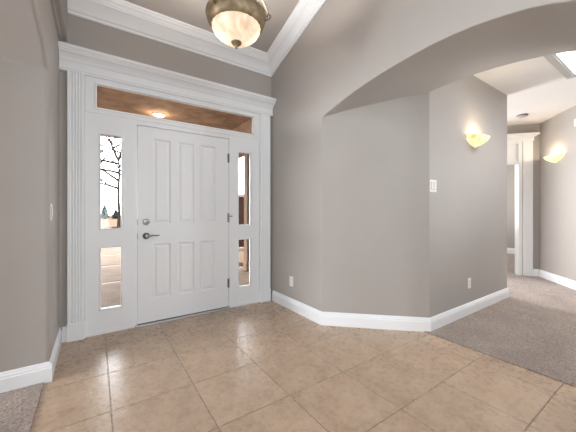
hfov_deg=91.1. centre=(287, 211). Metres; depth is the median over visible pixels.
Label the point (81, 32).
wall
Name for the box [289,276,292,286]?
wall outlet
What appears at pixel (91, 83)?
window
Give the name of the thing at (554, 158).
wall sconce
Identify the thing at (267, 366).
floor
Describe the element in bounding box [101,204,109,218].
evergreen tree
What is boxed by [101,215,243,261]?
ground
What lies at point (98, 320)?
sidelight panel
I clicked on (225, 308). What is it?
threshold
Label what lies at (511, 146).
window
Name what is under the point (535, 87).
ceiling
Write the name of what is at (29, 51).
wall
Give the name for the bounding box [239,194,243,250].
brick pillar
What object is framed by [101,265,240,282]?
paving slab
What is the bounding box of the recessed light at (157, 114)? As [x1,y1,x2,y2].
[152,112,164,116]
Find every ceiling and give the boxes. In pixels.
[97,86,250,138]
[125,0,298,51]
[474,54,575,125]
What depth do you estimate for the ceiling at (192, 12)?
2.89 m
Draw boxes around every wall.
[0,0,58,371]
[50,0,66,41]
[59,9,270,330]
[231,118,251,157]
[271,0,575,317]
[507,165,514,247]
[540,105,575,280]
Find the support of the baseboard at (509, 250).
attached to the wall at (510, 168)
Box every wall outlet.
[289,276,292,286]
[468,278,470,288]
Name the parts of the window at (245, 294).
frame, frame, rail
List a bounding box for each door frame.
[58,41,275,341]
[135,120,229,324]
[507,132,539,275]
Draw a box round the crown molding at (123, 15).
[67,0,325,76]
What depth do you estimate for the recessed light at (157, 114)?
4.64 m
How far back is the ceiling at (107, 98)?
4.44 m
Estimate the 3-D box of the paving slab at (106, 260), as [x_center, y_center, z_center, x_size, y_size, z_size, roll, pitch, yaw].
[-4.405,1.207,6.982,4.600,0.066,1.701,0,0,-34]
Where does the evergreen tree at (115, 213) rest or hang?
on the ground
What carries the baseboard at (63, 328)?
attached to the wall at (81, 32)
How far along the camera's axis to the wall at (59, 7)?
2.23 m
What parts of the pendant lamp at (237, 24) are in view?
lamp shade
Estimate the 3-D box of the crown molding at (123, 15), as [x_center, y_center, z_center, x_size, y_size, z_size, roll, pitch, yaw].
[0.091,-2.545,1.372,2.097,1.580,4.164,0,0,-34]
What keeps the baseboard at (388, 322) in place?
attached to the wall at (377, 101)
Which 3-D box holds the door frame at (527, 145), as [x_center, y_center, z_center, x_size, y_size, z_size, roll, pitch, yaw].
[3.661,-0.123,5.197,1.511,2.525,0.241,0,0,16]
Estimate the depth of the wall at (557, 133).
4.48 m
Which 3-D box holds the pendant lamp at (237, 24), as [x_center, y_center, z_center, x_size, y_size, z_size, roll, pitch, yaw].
[-0.373,-1.737,1.974,0.427,1.213,0.448,0,0,-34]
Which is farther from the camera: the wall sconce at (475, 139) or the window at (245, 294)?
the window at (245, 294)
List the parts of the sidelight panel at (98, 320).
rail, frame, frame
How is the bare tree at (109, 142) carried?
on the ground
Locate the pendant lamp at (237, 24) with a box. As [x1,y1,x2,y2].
[205,0,270,48]
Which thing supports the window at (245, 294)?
in the wall at (81, 32)
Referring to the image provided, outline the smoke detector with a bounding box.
[517,113,527,117]
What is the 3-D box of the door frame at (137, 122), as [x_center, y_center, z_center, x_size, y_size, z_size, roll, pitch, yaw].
[-1.127,0.114,3.112,0.990,2.052,0.086,0,0,-34]
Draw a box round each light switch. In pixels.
[50,204,52,219]
[430,180,436,191]
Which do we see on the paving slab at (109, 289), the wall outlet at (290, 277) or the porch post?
the porch post
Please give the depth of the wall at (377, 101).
2.80 m
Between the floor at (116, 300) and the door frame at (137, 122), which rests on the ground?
the floor at (116, 300)
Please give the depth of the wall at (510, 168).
7.66 m
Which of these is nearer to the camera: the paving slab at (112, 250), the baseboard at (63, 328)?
the baseboard at (63, 328)
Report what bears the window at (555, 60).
attached to the ceiling at (535, 87)
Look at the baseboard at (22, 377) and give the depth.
1.85 m
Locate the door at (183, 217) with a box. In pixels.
[137,125,231,324]
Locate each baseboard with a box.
[0,327,61,392]
[62,326,65,342]
[272,288,508,331]
[507,248,514,253]
[533,269,575,289]
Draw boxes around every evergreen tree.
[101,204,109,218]
[111,210,117,218]
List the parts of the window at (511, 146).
panel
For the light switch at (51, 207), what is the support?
attached to the wall at (29, 51)
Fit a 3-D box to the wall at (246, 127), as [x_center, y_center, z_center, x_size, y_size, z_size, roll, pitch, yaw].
[-0.889,-0.190,5.752,0.580,2.860,3.896,0,0,-34]
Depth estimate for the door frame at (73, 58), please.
2.57 m
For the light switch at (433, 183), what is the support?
attached to the wall at (377, 101)
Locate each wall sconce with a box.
[466,133,489,147]
[543,153,563,162]
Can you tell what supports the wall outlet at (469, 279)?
attached to the wall at (377, 101)
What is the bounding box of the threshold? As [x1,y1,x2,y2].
[135,307,229,327]
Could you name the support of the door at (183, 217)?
in the wall at (81, 32)
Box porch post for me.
[243,154,248,270]
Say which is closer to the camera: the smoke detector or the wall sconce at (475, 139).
the wall sconce at (475, 139)
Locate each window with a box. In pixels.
[85,76,259,139]
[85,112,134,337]
[230,135,259,307]
[507,142,518,164]
[544,51,575,78]
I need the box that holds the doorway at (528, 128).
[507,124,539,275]
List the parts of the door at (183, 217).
handle, panel, panel, panel, panel, panel, panel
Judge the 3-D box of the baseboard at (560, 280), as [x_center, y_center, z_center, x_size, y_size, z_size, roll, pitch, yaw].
[4.243,1.074,3.259,0.794,0.132,3.423,0,0,-7]
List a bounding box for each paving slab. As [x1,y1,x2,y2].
[101,247,120,255]
[101,254,120,265]
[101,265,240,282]
[101,267,248,297]
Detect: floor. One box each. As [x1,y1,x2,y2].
[0,254,575,431]
[101,277,248,307]
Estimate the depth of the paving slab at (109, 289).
4.37 m
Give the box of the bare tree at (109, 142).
[101,136,120,227]

